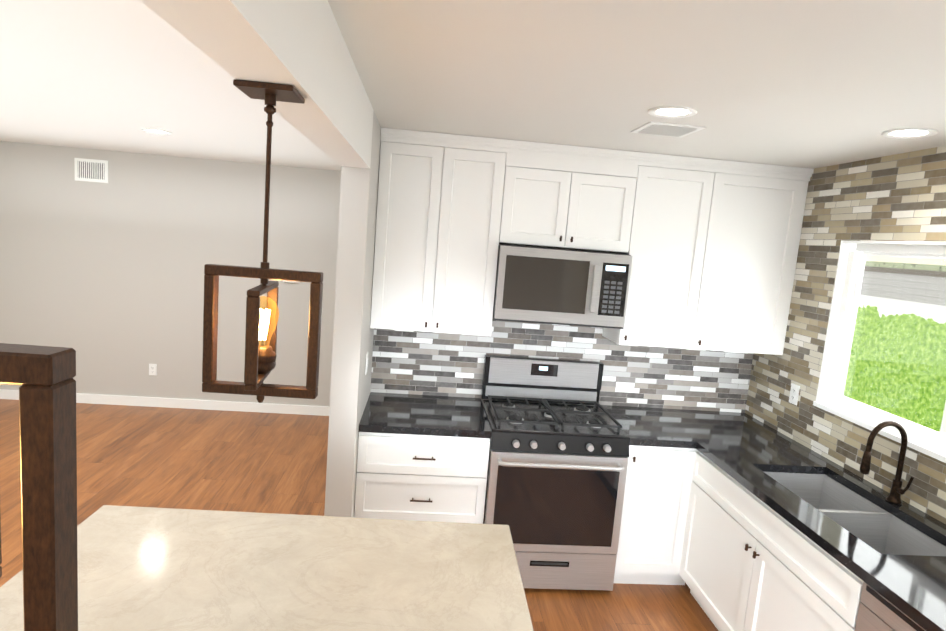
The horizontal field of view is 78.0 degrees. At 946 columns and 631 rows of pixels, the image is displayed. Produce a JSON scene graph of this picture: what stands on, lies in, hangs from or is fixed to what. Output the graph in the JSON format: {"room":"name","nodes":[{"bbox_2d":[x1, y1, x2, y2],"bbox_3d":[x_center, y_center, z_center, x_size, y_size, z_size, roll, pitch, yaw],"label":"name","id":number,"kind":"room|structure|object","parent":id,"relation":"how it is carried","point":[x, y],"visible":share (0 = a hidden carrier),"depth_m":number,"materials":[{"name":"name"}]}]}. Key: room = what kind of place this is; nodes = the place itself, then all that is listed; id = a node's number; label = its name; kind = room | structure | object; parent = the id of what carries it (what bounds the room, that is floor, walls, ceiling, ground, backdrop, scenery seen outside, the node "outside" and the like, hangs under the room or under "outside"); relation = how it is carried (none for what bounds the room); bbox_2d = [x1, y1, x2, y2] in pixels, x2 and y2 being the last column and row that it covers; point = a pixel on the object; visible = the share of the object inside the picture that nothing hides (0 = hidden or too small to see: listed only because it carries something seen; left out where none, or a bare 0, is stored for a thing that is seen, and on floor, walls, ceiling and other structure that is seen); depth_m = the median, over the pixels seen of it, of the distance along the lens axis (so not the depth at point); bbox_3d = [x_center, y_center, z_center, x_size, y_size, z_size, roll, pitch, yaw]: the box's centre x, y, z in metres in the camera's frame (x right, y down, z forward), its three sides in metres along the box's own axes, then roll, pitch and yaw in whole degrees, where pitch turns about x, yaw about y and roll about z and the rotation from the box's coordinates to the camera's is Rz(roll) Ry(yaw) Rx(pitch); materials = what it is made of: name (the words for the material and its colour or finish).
{"room":"kitchen","nodes":[
{"label":"kitchen","id":0,"kind":"room"},
{"bbox_2d":[0,141,340,406],"bbox_3d":[-2.851,-0.298,5.816,5.035,2.480,0.120,4,7,-5],"label":"wall","id":1,"kind":"structure","parent":0,"point":[105,281],"depth_m":5.71,"materials":[{"name":"grey paint"}]},
{"bbox_2d":[74,158,107,182],"bbox_3d":[-3.621,-1.376,5.541,0.300,0.210,0.011,4,7,-5],"label":"air vent","id":2,"kind":"object","parent":1,"relation":"in","point":[91,170],"visible":1,"depth_m":5.54,"materials":[{"name":"white metal"}]},
{"bbox_2d":[149,364,156,375],"bbox_3d":[-3.200,0.542,5.836,0.075,0.118,0.008,4,7,-5],"label":"electrical outlet","id":3,"kind":"object","parent":1,"relation":"attached to","point":[152,369],"visible":1,"depth_m":5.83,"materials":[{"name":"white plastic"}]},
{"bbox_2d":[0,389,329,415],"bbox_3d":[-2.890,0.894,5.906,4.894,0.095,0.013,4,7,-5],"label":"baseboard","id":4,"kind":"structure","parent":1,"relation":"attached to","point":[190,404],"depth_m":5.90,"materials":[{"name":"white wood"}]},
{"bbox_2d":[283,280,299,282],"bbox_3d":[-1.812,-0.367,5.816,0.165,0.085,0.022,4,7,-5],"label":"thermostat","id":5,"kind":"object","parent":1,"relation":"attached to","point":[291,281],"visible":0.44,"depth_m":5.81,"materials":[{"name":"white"}]},
{"bbox_2d":[324,111,380,516],"bbox_3d":[-0.662,0.206,3.275,0.135,2.480,0.780,4,7,-5],"label":"wall","id":6,"kind":"structure","parent":0,"point":[353,333],"depth_m":2.90,"materials":[{"name":"grey paint"}]},
{"bbox_2d":[365,352,368,374],"bbox_3d":[-0.589,0.265,3.254,0.012,0.118,0.075,4,7,-5],"label":"light switch","id":7,"kind":"object","parent":6,"relation":"attached to","point":[367,360],"visible":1,"depth_m":3.23,"materials":[{"name":"white plastic"}]},
{"bbox_2d":[0,399,717,630],"bbox_3d":[-2.355,1.539,2.086,8.770,0.120,10.020,4,7,-5],"label":"floor","id":8,"kind":"structure","parent":0,"point":[194,459],"depth_m":4.36,"materials":[{"name":"brown wood"}]},
{"bbox_2d":[0,505,533,630],"bbox_3d":[-0.557,1.268,1.224,1.400,0.920,1.788,4,7,-4],"label":"kitchen island","id":9,"kind":"object","parent":8,"relation":"on","point":[153,569],"visible":1,"depth_m":1.68,"materials":[{"name":"beige stone"}]},
{"bbox_2d":[354,432,489,523],"bbox_3d":[-0.313,1.022,3.477,0.701,0.868,0.643,4,7,-5],"label":"base cabinet","id":10,"kind":"object","parent":8,"relation":"on","point":[399,476],"depth_m":3.14,"materials":[{"name":"white wood"}]},
{"bbox_2d":[359,392,490,437],"bbox_3d":[-0.277,0.572,3.415,0.701,0.039,0.648,4,7,-5],"label":"countertop","id":11,"kind":"structure","parent":10,"relation":"on","point":[394,413],"depth_m":3.30,"materials":[{"name":"black stone"}]},
{"bbox_2d":[481,355,628,590],"bbox_3d":[0.433,0.916,3.463,0.758,1.200,0.732,4,7,-5],"label":"range","id":12,"kind":"object","parent":8,"relation":"on","point":[555,485],"visible":0.98,"depth_m":3.20,"materials":[{"name":"grey metal"}]},
{"bbox_2d":[614,445,705,587],"bbox_3d":[0.996,1.115,3.568,0.403,0.868,0.693,4,7,-5],"label":"base cabinet","id":13,"kind":"object","parent":8,"relation":"on","point":[662,501],"depth_m":3.27,"materials":[{"name":"white wood"}]},
{"bbox_2d":[596,405,698,447],"bbox_3d":[1.012,0.660,3.530,0.365,0.039,0.648,4,7,-5],"label":"countertop","id":14,"kind":"structure","parent":13,"relation":"on","point":[644,426],"depth_m":3.42,"materials":[{"name":"black stone"}]},
{"bbox_2d":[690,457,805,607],"bbox_3d":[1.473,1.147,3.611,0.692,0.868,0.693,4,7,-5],"label":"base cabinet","id":15,"kind":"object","parent":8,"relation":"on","point":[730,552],"depth_m":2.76,"materials":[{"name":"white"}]},
{"bbox_2d":[659,408,945,630],"bbox_3d":[1.608,0.954,2.405,0.661,0.239,3.043,4,7,-5],"label":"countertop","id":16,"kind":"structure","parent":15,"relation":"on","point":[899,563],"depth_m":2.55,"materials":[{"name":"black stone"}]},
{"bbox_2d":[860,421,913,504],"bbox_3d":[1.809,0.643,2.552,0.223,0.369,0.096,4,7,-5],"label":"faucet","id":17,"kind":"object","parent":16,"relation":"on","point":[897,491],"visible":1,"depth_m":2.55,"materials":[{"name":"brown metal"}]},
{"bbox_2d":[855,582,925,630],"bbox_3d":[1.639,1.400,1.767,0.654,0.868,0.637,4,7,-5],"label":"dishwasher","id":18,"kind":"object","parent":8,"relation":"on","point":[877,611],"visible":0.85,"depth_m":1.92,"materials":[{"name":"grey metal"}]},
{"bbox_2d":[0,0,945,170],"bbox_3d":[-2.150,-1.031,1.753,8.770,0.120,10.020,4,7,-5],"label":"ceiling","id":19,"kind":"structure","parent":0,"point":[812,84],"depth_m":2.03,"materials":[{"name":"white paint"}]},
{"bbox_2d":[141,128,171,134],"bbox_3d":[-2.158,-1.256,3.990,0.188,0.007,0.188,4,7,-5],"label":"recessed light","id":20,"kind":"object","parent":19,"relation":"in","point":[156,131],"visible":1,"depth_m":3.98,"materials":[{"name":"white"}]},
{"bbox_2d":[140,0,373,168],"bbox_3d":[-0.319,-0.451,-0.077,0.135,0.270,5.720,4,7,-5],"label":"ceiling beam","id":21,"kind":"structure","parent":19,"relation":"attached to","point":[300,46],"depth_m":1.23,"materials":[{"name":"white paint"}]},
{"bbox_2d":[0,343,77,630],"bbox_3d":[-0.422,-0.022,0.409,0.222,0.716,0.183,10,9,35],"label":"pendant light","id":22,"kind":"object","parent":21,"relation":"hanging from","point":[43,376],"visible":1,"depth_m":0.42,"materials":[{"name":"brown wood"}]},
{"bbox_2d":[202,79,322,402],"bbox_3d":[-0.476,-0.147,1.339,0.263,0.716,0.246,4,7,-5],"label":"pendant light","id":23,"kind":"object","parent":21,"relation":"hanging from","point":[260,362],"visible":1,"depth_m":1.34,"materials":[{"name":"brown metal"}]},
{"bbox_2d":[631,121,705,137],"bbox_3d":[0.879,-0.839,2.649,0.250,0.009,0.250,4,7,-5],"label":"ceiling vent","id":24,"kind":"object","parent":19,"relation":"in","point":[666,129],"visible":0.98,"depth_m":2.62,"materials":[{"name":"white metal"}]},
{"bbox_2d":[648,106,696,117],"bbox_3d":[0.788,-0.804,2.312,0.188,0.007,0.188,4,7,-5],"label":"recessed light","id":25,"kind":"object","parent":19,"relation":"in","point":[672,112],"visible":0.98,"depth_m":2.31,"materials":[{"name":"white"}]},
{"bbox_2d":[881,128,937,138],"bbox_3d":[1.753,-0.732,2.348,0.188,0.007,0.188,4,7,-5],"label":"recessed light","id":26,"kind":"object","parent":19,"relation":"in","point":[904,133],"visible":1,"depth_m":2.34,"materials":[{"name":"white"}]},
{"bbox_2d":[499,242,611,334],"bbox_3d":[0.605,0.234,3.836,2.755,2.480,0.120,4,7,-5],"label":"wall","id":27,"kind":"structure","parent":0,"point":[556,248],"depth_m":3.68,"materials":[{"name":"grey paint"}]},
{"bbox_2d":[370,127,509,335],"bbox_3d":[-0.210,-0.471,3.446,0.698,1.109,0.318,4,7,-5],"label":"upper cabinet","id":28,"kind":"object","parent":27,"relation":"attached to","point":[441,203],"depth_m":3.29,"materials":[{"name":"white wood"}]},
{"bbox_2d":[370,317,753,412],"bbox_3d":[0.609,0.313,3.783,2.495,0.618,0.005,4,7,-5],"label":"wall tile","id":29,"kind":"structure","parent":27,"relation":"attached to","point":[426,363],"depth_m":3.77,"materials":[{"name":"grey tile"}]},
{"bbox_2d":[502,140,641,254],"bbox_3d":[0.536,-0.690,3.476,0.760,0.566,0.318,4,7,-5],"label":"upper cabinet","id":30,"kind":"object","parent":27,"relation":"attached to","point":[564,196],"depth_m":3.32,"materials":[{"name":"white wood"}]},
{"bbox_2d":[493,244,631,328],"bbox_3d":[0.500,-0.181,3.487,0.754,0.426,0.427,4,7,-5],"label":"microwave","id":31,"kind":"object","parent":30,"relation":"attached to","point":[559,286],"visible":1,"depth_m":3.31,"materials":[{"name":"grey metal"}]},
{"bbox_2d":[602,152,729,349],"bbox_3d":[1.148,-0.379,3.567,0.515,1.109,0.318,4,7,-5],"label":"upper cabinet","id":32,"kind":"object","parent":27,"relation":"attached to","point":[710,247],"depth_m":3.42,"materials":[{"name":"white wood"}]},
{"bbox_2d":[706,161,813,354],"bbox_3d":[1.602,-0.348,3.607,0.639,1.109,0.318,4,7,-5],"label":"upper cabinet","id":33,"kind":"object","parent":27,"relation":"attached to","point":[762,219],"depth_m":3.46,"materials":[{"name":"white wood"}]},
{"bbox_3d":[2.175,0.768,0.682,0.120,2.480,6.500,4,7,-5],"label":"wall","id":34,"kind":"structure","parent":0,"visible":0},
{"bbox_2d":[745,146,945,523],"bbox_3d":[2.127,0.305,0.866,0.005,1.620,5.995,4,7,-5],"label":"wall tiles","id":35,"kind":"structure","parent":34,"relation":"attached to","point":[899,197],"depth_m":3.09,"materials":[{"name":"tile"}]},
{"bbox_2d":[789,383,799,405],"bbox_3d":[1.881,0.461,3.421,0.008,0.118,0.075,4,7,-5],"label":"outlet","id":36,"kind":"object","parent":35,"relation":"attached to","point":[794,394],"visible":1,"depth_m":3.42,"materials":[{"name":"white plastic"}]},
{"bbox_2d":[813,240,945,462],"bbox_3d":[2.054,0.162,2.379,0.141,0.909,1.633,4,7,-5],"label":"window","id":37,"kind":"structure","parent":34,"relation":"in","point":[831,398],"depth_m":3.03,"materials":[{"name":"white plastic"}]},
{"label":"outside","id":38,"kind":"structure","parent":0,"visible":0},
{"bbox_2d":[843,261,945,431],"bbox_3d":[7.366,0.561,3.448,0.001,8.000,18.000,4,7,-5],"label":"window","id":39,"kind":"structure","parent":38,"point":[936,334],"depth_m":9.33,"materials":[{"name":"clear glass"}]},
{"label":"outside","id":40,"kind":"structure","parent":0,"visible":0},
{"bbox_2d":[866,255,945,264],"bbox_3d":[3.301,0.228,1.560,2.200,5.500,9.000,4,7,-5],"label":"structures","id":41,"kind":"structure","parent":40,"point":[908,260],"depth_m":5.39,"materials":[{"name":"white"}]}
]}

